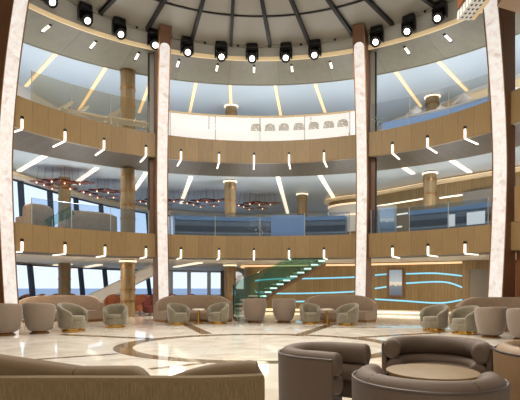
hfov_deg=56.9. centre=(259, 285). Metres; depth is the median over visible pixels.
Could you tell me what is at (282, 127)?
chair
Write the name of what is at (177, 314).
seat cushion
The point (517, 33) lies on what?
trim
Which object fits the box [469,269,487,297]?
door
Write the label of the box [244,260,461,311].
wall
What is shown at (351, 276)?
light line
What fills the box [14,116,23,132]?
wall lamp
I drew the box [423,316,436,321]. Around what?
seat cushion
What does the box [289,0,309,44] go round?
trim
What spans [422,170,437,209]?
column
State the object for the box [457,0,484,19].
grille
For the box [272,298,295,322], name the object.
armchair
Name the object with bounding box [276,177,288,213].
light strip
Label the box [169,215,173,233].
window
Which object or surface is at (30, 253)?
ceiling
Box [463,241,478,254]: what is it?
wall lamp
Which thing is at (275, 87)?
light strip
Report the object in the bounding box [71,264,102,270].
light strip
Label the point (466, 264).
wall
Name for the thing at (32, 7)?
trim
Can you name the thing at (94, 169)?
light strip
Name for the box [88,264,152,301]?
staircase
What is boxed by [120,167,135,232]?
column
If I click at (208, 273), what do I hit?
window
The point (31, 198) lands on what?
balustrade
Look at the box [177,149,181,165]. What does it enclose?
wall lamp
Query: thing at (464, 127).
wall lamp
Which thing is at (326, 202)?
trim
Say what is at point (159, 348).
floor
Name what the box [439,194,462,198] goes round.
light line
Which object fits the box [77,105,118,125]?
sun lounger
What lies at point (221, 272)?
wall
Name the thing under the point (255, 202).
chandelier
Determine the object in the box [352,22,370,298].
pillar
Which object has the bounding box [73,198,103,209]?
window
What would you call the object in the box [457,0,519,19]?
bulkhead
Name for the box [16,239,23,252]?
wall lamp
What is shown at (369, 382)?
sofa
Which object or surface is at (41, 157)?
light strip
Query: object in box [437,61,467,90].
light strip
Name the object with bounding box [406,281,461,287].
light line
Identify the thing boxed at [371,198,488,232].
balustrade
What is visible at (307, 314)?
seat cushion
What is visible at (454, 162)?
light strip
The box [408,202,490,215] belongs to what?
handrail
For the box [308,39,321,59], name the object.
spotlight
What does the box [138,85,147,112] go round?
light strip
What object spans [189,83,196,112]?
light strip
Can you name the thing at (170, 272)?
window
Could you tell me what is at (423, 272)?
light line
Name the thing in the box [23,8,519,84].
ceiling
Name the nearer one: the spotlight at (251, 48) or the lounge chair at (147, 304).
the spotlight at (251, 48)
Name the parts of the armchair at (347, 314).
panel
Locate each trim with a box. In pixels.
[13,171,327,215]
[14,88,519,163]
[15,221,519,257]
[23,33,519,85]
[28,3,482,60]
[68,0,451,47]
[98,0,116,14]
[145,0,166,31]
[155,0,363,17]
[191,0,204,41]
[230,0,234,46]
[260,0,270,47]
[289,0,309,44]
[324,167,519,205]
[325,0,351,36]
[329,202,355,231]
[364,0,393,25]
[377,78,519,130]
[421,0,434,6]
[514,186,519,220]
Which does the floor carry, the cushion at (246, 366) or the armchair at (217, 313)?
the armchair at (217, 313)
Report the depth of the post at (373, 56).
20.77 m
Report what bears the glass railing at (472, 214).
on the floor
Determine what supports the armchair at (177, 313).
on the floor
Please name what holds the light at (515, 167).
on the trim at (326, 202)
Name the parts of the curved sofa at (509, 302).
backrest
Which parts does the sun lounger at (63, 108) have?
backrest, mattress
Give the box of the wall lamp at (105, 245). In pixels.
[96,244,106,257]
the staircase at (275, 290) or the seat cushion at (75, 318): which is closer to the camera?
the seat cushion at (75, 318)
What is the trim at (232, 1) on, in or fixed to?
attached to the ceiling at (325, 25)
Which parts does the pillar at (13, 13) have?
casing, edge trim, edge trim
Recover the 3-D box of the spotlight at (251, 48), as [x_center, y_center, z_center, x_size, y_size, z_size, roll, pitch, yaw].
[-0.352,-10.220,21.174,0.560,0.902,0.690,0,0,-2]
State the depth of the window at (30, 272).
26.07 m
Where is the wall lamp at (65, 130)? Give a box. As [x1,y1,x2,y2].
[52,128,66,146]
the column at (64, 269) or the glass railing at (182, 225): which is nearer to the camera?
the glass railing at (182, 225)
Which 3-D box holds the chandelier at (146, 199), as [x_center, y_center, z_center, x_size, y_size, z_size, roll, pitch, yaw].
[-6.095,-5.436,29.467,3.046,1.031,1.736,0,0,-6]
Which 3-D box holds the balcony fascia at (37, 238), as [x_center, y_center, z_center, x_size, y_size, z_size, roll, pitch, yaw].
[0.000,-1.745,17.590,20.011,0.990,8.180,0,0,0]
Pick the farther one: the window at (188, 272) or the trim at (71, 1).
the window at (188, 272)
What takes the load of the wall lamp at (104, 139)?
attached to the wall at (16, 177)
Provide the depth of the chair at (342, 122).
21.50 m
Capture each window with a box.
[17,181,49,216]
[27,264,83,296]
[47,190,78,226]
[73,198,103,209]
[78,267,107,294]
[98,204,119,212]
[102,269,119,295]
[146,214,169,232]
[146,278,152,294]
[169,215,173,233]
[169,271,187,293]
[187,271,206,294]
[207,272,219,295]
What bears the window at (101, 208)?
in the wall
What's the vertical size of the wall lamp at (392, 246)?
0.485 m
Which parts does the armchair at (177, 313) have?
panel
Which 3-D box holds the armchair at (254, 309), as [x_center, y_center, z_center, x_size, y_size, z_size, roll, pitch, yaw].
[-0.213,0.964,18.861,0.947,0.972,0.850,0,0,-6]
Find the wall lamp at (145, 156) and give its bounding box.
[140,145,146,161]
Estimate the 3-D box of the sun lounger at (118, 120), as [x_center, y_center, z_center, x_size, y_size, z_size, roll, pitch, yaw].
[-5.703,-6.968,20.897,1.900,1.096,0.620,0,0,-29]
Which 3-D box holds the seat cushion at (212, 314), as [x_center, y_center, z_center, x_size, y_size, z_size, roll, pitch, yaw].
[-1.628,1.093,18.402,0.610,0.195,0.610,0,0,32]
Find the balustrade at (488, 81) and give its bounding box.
[371,81,488,130]
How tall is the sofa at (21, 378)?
1.050 m
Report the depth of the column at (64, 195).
26.12 m
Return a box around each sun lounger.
[57,101,106,122]
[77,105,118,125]
[105,109,147,131]
[405,105,451,117]
[452,94,487,107]
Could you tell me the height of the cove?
1.157 m
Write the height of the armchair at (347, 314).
0.817 m
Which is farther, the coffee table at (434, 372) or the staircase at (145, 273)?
the staircase at (145, 273)
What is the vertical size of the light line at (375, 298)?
0.274 m
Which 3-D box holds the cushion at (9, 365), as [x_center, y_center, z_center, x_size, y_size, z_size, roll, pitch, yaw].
[-1.855,0.670,3.210,1.290,0.640,0.260,0,0,0]
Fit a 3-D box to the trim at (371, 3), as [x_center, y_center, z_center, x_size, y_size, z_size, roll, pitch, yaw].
[2.428,-10.946,16.315,0.130,0.488,9.094,0,0,41]
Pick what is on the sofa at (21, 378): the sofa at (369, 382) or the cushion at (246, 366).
the cushion at (246, 366)
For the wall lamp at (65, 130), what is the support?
attached to the wall at (16, 177)
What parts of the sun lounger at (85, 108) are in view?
backrest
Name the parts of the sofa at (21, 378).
panel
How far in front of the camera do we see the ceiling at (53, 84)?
25.90 m
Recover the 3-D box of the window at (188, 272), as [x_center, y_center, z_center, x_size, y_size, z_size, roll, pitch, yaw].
[-5.042,-0.170,38.527,1.647,2.000,0.200,0,0,-21]
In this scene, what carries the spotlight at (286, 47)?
attached to the trim at (71, 1)
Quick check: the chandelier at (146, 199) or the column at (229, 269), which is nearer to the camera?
the column at (229, 269)
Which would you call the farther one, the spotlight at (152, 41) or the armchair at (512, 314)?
the spotlight at (152, 41)
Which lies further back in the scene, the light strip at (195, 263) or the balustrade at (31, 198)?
the light strip at (195, 263)
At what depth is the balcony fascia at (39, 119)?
19.86 m
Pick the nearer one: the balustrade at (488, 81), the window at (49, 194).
the balustrade at (488, 81)
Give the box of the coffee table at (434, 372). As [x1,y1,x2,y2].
[386,364,480,380]
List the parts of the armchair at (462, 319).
panel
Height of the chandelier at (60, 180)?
1.030 m
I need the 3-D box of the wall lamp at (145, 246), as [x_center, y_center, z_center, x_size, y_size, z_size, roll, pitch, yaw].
[-5.065,-1.448,20.825,0.090,0.485,1.140,0,0,-26]
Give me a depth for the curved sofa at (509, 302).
15.78 m
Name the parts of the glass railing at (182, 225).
foot rail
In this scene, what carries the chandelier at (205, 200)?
hanging from the ceiling at (339, 184)
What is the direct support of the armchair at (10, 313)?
on the floor
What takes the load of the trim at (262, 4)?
attached to the ceiling at (325, 25)
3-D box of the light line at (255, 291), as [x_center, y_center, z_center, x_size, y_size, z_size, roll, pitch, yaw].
[2.864,0.327,26.752,6.494,0.273,0.246,0,0,16]
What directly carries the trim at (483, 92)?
attached to the wall at (517, 75)
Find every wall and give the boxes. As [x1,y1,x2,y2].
[13,170,327,216]
[16,262,219,271]
[17,84,58,109]
[169,110,354,134]
[220,271,223,296]
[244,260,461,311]
[329,166,519,233]
[377,74,519,129]
[462,260,516,299]
[517,250,519,296]
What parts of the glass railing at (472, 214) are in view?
foot rail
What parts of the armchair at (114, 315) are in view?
panel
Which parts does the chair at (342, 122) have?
backrest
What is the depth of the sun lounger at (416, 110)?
20.09 m
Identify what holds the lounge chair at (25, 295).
on the floor
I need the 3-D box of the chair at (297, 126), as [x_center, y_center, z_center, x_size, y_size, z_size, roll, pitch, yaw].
[1.805,-6.950,22.215,0.580,1.040,0.580,0,0,9]
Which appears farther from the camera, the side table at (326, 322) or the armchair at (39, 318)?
the side table at (326, 322)
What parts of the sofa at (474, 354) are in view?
seat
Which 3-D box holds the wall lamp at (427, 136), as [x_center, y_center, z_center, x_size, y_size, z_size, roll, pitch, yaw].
[7.019,-5.769,19.577,0.090,0.485,1.140,0,0,39]
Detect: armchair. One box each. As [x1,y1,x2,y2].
[0,303,21,335]
[23,303,55,333]
[57,303,87,331]
[103,304,127,327]
[167,303,189,324]
[207,302,228,323]
[243,298,265,322]
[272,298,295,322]
[278,342,370,399]
[299,303,320,323]
[336,303,358,325]
[419,304,448,331]
[448,305,478,334]
[474,307,507,337]
[506,308,519,339]
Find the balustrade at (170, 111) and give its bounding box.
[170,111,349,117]
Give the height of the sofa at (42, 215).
0.910 m
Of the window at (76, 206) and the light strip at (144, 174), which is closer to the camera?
the light strip at (144, 174)
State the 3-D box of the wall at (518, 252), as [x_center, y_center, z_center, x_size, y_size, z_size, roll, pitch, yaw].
[9.772,0.100,15.300,0.304,2.700,3.667,0,0,-18]
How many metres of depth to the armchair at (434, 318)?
15.27 m
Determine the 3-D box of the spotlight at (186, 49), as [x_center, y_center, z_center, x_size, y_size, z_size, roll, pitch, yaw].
[-3.145,-10.275,20.716,0.560,0.902,0.690,0,0,-17]
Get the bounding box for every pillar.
[0,0,29,327]
[153,24,171,319]
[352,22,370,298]
[483,0,514,296]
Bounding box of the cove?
[29,0,458,56]
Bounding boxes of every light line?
[255,276,354,280]
[255,291,353,293]
[328,202,355,208]
[375,298,461,303]
[377,198,422,205]
[406,272,461,276]
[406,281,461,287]
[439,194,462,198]
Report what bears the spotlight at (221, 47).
attached to the trim at (71, 1)
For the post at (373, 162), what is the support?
on the floor
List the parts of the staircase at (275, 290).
glass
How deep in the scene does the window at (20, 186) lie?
25.27 m
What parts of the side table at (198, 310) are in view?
stem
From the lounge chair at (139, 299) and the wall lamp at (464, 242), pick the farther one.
the lounge chair at (139, 299)
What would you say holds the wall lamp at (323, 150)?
attached to the wall at (16, 177)
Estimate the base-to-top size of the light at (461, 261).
0.080 m
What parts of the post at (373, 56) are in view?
edge rail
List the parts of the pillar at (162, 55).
edge trim, onyx panel, edge trim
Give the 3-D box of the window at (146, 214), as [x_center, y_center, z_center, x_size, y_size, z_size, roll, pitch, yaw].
[-7.801,-4.350,36.767,2.079,2.325,0.274,0,0,-42]
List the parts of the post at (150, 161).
edge rail, post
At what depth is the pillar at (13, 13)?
16.32 m
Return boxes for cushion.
[0,354,80,375]
[72,315,84,321]
[73,365,148,375]
[107,314,121,318]
[172,360,262,375]
[175,312,186,316]
[210,312,219,316]
[305,312,316,316]
[338,313,347,317]
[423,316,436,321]
[452,318,464,323]
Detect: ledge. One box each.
[172,126,347,140]
[377,310,419,314]
[382,97,489,129]
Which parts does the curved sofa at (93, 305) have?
seat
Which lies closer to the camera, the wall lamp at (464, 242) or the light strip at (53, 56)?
the wall lamp at (464, 242)
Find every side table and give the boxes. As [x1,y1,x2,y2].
[192,309,204,323]
[321,309,333,323]
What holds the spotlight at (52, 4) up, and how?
hanging from the ceiling at (325, 25)
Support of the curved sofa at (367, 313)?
on the floor
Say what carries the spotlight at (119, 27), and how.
attached to the trim at (71, 1)
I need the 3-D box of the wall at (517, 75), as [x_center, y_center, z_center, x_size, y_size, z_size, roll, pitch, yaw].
[12.176,-10.225,25.499,2.046,0.650,29.407,0,0,-27]
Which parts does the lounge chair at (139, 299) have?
seat, backrest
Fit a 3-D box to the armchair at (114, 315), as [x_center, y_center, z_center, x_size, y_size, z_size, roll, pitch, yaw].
[-5.101,1.042,16.968,0.868,0.817,0.777,0,0,-7]
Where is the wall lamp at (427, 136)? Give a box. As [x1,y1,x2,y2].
[426,135,437,153]
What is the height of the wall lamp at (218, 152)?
0.485 m
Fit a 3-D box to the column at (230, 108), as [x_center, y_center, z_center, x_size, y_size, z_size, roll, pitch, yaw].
[-1.680,-8.520,28.000,0.820,4.060,0.820,0,0,0]
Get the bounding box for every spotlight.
[41,0,57,8]
[77,1,92,26]
[112,16,126,39]
[147,28,157,49]
[180,36,193,57]
[215,41,227,61]
[246,43,257,63]
[280,42,291,62]
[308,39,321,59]
[370,25,383,47]
[401,13,415,36]
[432,0,447,23]
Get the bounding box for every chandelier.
[29,167,93,189]
[77,178,119,197]
[135,189,184,205]
[182,189,223,207]
[236,192,280,209]
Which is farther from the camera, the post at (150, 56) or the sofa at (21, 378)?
the post at (150, 56)
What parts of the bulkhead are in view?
casing, edge trim, casing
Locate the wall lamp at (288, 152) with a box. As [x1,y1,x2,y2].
[288,152,290,168]
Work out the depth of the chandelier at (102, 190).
26.44 m
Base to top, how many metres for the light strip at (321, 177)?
0.060 m
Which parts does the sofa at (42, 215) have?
seat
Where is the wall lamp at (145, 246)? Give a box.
[140,246,146,258]
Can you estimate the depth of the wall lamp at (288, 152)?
21.38 m
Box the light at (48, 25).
[40,24,51,32]
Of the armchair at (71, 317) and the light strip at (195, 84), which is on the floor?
the armchair at (71, 317)
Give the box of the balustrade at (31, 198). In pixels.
[31,198,148,232]
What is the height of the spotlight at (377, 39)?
0.902 m
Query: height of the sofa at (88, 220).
0.850 m
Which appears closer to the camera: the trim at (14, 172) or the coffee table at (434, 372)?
the coffee table at (434, 372)
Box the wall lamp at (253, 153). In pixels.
[253,153,254,169]
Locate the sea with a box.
[18,288,219,296]
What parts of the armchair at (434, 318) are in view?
panel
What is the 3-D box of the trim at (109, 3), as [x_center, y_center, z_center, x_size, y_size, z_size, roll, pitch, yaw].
[-3.466,-10.988,15.994,0.130,0.405,8.481,0,0,-43]
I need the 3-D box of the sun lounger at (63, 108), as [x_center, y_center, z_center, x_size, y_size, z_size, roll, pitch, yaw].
[-7.336,-6.918,19.782,1.900,0.996,0.620,0,0,-40]
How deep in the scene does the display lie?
20.60 m
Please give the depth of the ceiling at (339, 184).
27.59 m
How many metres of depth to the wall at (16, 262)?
32.07 m
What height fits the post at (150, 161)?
3.270 m
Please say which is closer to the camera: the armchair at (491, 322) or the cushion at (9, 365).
the cushion at (9, 365)
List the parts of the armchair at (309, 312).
panel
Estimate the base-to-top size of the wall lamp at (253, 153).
0.485 m
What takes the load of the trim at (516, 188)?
attached to the wall at (518, 252)
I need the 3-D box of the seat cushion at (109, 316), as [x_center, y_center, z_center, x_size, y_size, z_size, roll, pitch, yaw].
[-5.090,1.093,16.892,0.610,0.195,0.610,0,0,-7]
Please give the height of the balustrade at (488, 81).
1.150 m
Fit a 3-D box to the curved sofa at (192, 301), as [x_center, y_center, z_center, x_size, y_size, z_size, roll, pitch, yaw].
[-2.708,0.915,19.535,3.212,1.070,1.330,0,0,0]
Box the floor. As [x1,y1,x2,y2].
[0,307,514,399]
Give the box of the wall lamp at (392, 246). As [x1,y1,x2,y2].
[391,245,399,257]
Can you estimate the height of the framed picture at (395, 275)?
1.540 m
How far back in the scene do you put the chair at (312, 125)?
21.86 m
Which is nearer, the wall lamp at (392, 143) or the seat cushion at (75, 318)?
the seat cushion at (75, 318)
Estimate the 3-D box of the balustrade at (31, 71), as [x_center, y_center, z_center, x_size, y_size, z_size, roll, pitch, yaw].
[-6.650,-7.259,19.168,4.688,1.250,0.322,0,0,-39]
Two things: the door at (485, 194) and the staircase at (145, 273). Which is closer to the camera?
the door at (485, 194)
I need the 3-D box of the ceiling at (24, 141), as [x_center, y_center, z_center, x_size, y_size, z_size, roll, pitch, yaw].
[0.000,-5.649,18.882,25.134,0.279,10.736,0,0,0]
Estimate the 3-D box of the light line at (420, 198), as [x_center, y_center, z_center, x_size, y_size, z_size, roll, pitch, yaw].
[8.274,-5.000,28.857,0.098,0.080,3.642,0,0,-39]
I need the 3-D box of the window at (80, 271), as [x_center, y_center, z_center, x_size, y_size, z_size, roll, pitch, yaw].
[-10.927,-0.235,31.513,0.316,1.897,2.646,0,0,22]
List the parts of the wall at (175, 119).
panel, panel, rail, panel, panel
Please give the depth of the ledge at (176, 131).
21.63 m
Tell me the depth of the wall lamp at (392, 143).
19.99 m
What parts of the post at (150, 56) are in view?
edge rail, post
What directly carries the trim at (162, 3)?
attached to the ceiling at (325, 25)
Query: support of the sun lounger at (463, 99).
on the floor
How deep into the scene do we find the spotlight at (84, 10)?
18.57 m
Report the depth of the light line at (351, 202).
31.49 m
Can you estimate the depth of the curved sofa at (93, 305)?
20.00 m
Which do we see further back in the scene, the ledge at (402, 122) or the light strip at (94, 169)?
the light strip at (94, 169)
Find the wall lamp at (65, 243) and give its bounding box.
[52,242,66,255]
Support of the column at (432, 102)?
on the floor
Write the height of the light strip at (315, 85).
0.060 m
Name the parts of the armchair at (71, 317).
panel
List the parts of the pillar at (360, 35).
edge trim, onyx panel, edge trim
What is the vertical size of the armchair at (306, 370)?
0.752 m
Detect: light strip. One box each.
[16,155,47,171]
[24,53,56,86]
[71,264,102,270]
[72,167,98,184]
[78,68,106,108]
[135,172,147,189]
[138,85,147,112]
[173,262,202,267]
[179,176,192,203]
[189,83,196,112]
[229,85,231,102]
[274,86,281,114]
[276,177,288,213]
[314,84,325,112]
[318,175,334,197]
[394,72,421,106]
[402,167,414,174]
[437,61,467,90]
[449,160,471,172]
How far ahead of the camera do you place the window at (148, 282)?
36.20 m
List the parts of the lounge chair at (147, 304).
seat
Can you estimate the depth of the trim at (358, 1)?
18.99 m
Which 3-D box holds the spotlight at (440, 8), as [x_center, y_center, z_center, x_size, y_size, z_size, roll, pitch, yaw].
[6.946,-10.552,18.567,0.560,0.902,0.690,0,0,43]
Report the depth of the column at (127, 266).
22.31 m
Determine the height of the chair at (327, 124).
1.040 m
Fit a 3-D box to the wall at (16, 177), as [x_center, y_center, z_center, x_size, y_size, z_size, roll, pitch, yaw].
[-9.242,-5.725,26.256,10.341,0.450,37.315,0,0,34]
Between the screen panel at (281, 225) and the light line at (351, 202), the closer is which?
the screen panel at (281, 225)
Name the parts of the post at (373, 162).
edge rail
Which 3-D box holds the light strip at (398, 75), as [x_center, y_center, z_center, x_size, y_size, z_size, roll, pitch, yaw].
[7.793,-10.510,25.421,0.140,0.060,6.342,0,0,31]
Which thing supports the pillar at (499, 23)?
on the floor
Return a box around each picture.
[380,207,393,230]
[388,268,403,296]
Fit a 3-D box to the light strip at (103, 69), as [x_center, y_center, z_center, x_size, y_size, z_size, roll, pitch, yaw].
[-8.987,-10.510,25.672,0.140,0.060,7.642,0,0,-31]
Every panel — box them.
[236,268,243,306]
[271,215,304,235]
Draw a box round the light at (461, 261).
[241,261,461,267]
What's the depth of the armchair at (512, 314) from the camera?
12.62 m
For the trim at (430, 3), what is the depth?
18.43 m
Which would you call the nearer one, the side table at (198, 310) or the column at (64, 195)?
the side table at (198, 310)
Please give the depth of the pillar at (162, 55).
20.36 m
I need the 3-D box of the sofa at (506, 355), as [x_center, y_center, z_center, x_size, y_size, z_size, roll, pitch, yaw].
[3.147,1.054,5.237,0.966,0.792,1.604,0,0,-11]
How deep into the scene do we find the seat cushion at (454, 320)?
14.36 m
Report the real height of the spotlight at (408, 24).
0.902 m
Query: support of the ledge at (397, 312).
on the floor
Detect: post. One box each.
[148,53,153,132]
[148,159,153,233]
[370,52,376,131]
[370,158,376,232]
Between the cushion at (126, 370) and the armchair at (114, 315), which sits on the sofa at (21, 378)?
the cushion at (126, 370)
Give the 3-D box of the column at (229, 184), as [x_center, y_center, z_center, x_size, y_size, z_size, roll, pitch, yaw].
[-1.680,-4.095,27.000,0.780,3.710,0.780,0,0,0]
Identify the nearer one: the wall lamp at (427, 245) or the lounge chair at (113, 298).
the wall lamp at (427, 245)
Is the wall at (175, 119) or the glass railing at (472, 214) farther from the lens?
the wall at (175, 119)
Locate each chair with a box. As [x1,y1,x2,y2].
[19,294,31,297]
[104,294,119,305]
[135,294,147,313]
[142,295,152,315]
[251,124,260,130]
[265,124,274,130]
[278,123,288,130]
[293,123,303,129]
[308,122,318,129]
[323,120,333,128]
[337,119,348,134]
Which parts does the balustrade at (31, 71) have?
post, post, post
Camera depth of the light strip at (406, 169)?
24.58 m
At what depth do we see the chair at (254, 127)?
22.10 m
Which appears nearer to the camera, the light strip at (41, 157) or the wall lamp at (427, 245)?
the wall lamp at (427, 245)
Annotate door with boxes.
[463,188,491,204]
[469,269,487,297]
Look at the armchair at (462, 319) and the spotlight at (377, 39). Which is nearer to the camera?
the armchair at (462, 319)
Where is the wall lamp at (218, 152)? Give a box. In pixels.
[217,152,219,168]
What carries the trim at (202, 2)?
attached to the ceiling at (325, 25)
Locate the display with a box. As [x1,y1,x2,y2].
[377,205,396,232]
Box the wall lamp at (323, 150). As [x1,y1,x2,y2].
[323,150,327,166]
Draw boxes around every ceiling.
[13,124,519,176]
[13,146,519,213]
[16,250,518,259]
[16,253,516,270]
[18,34,519,131]
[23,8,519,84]
[67,0,452,44]
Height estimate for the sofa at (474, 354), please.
0.752 m
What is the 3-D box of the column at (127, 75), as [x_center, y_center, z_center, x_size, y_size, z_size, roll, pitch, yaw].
[-6.220,-8.520,22.600,0.820,4.060,0.820,0,0,0]
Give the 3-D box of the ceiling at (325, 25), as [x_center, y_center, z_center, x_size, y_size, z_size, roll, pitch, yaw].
[0.000,-11.034,12.900,19.800,0.727,17.300,0,0,0]
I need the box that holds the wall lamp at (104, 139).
[95,137,105,155]
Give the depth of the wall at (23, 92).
26.18 m
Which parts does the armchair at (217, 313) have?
panel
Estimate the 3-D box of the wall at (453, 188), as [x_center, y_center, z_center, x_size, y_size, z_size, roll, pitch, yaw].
[12.327,-4.045,23.418,2.878,3.810,25.439,0,0,-33]
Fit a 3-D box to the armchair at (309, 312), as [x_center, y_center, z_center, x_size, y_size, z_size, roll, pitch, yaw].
[1.916,1.062,18.472,0.825,0.776,0.738,0,0,-6]
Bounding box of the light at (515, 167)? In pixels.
[326,167,517,199]
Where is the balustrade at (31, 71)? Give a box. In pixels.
[31,71,148,130]
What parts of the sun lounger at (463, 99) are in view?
backrest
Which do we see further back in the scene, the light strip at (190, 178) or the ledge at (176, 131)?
the light strip at (190, 178)
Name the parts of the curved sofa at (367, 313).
seat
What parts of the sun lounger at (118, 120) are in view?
backrest, mattress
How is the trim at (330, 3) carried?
attached to the ceiling at (325, 25)
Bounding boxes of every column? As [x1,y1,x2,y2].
[58,176,70,221]
[58,263,70,294]
[119,259,136,316]
[120,68,135,129]
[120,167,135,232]
[223,179,236,216]
[223,264,236,307]
[224,103,237,114]
[296,192,307,216]
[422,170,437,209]
[424,93,440,110]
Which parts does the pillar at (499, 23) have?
edge trim, edge trim, casing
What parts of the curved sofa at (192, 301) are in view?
seat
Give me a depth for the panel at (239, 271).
32.94 m
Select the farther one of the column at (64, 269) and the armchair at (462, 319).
the column at (64, 269)
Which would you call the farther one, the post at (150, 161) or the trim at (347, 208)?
the trim at (347, 208)
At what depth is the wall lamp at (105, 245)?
19.47 m
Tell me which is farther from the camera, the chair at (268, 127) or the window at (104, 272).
the window at (104, 272)
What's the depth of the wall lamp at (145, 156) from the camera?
20.34 m
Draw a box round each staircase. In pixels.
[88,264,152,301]
[232,258,325,321]
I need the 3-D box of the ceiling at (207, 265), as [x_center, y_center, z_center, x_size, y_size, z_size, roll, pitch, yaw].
[2.043,-1.311,26.724,33.656,0.120,26.192,0,0,0]
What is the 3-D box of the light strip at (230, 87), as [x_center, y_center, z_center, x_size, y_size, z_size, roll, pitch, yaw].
[-1.611,-10.510,26.234,0.140,0.060,2.578,0,0,-2]
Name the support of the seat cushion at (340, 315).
on the armchair at (347, 314)
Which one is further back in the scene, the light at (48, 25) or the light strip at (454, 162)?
the light strip at (454, 162)
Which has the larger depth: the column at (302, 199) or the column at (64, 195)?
the column at (302, 199)
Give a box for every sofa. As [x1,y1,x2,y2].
[0,354,264,399]
[15,203,52,226]
[19,295,104,321]
[58,210,116,231]
[154,295,232,322]
[303,295,376,322]
[351,363,510,399]
[381,335,493,376]
[453,297,519,331]
[493,339,519,399]
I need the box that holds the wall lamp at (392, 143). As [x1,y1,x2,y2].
[391,142,399,159]
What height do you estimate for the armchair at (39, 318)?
0.954 m
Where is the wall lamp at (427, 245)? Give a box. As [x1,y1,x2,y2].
[426,244,437,256]
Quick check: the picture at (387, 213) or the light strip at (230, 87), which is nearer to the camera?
the picture at (387, 213)
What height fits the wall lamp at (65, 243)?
0.485 m
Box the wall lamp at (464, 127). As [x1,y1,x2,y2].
[463,126,478,144]
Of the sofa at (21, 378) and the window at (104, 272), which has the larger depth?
the window at (104, 272)
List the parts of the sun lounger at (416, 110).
backrest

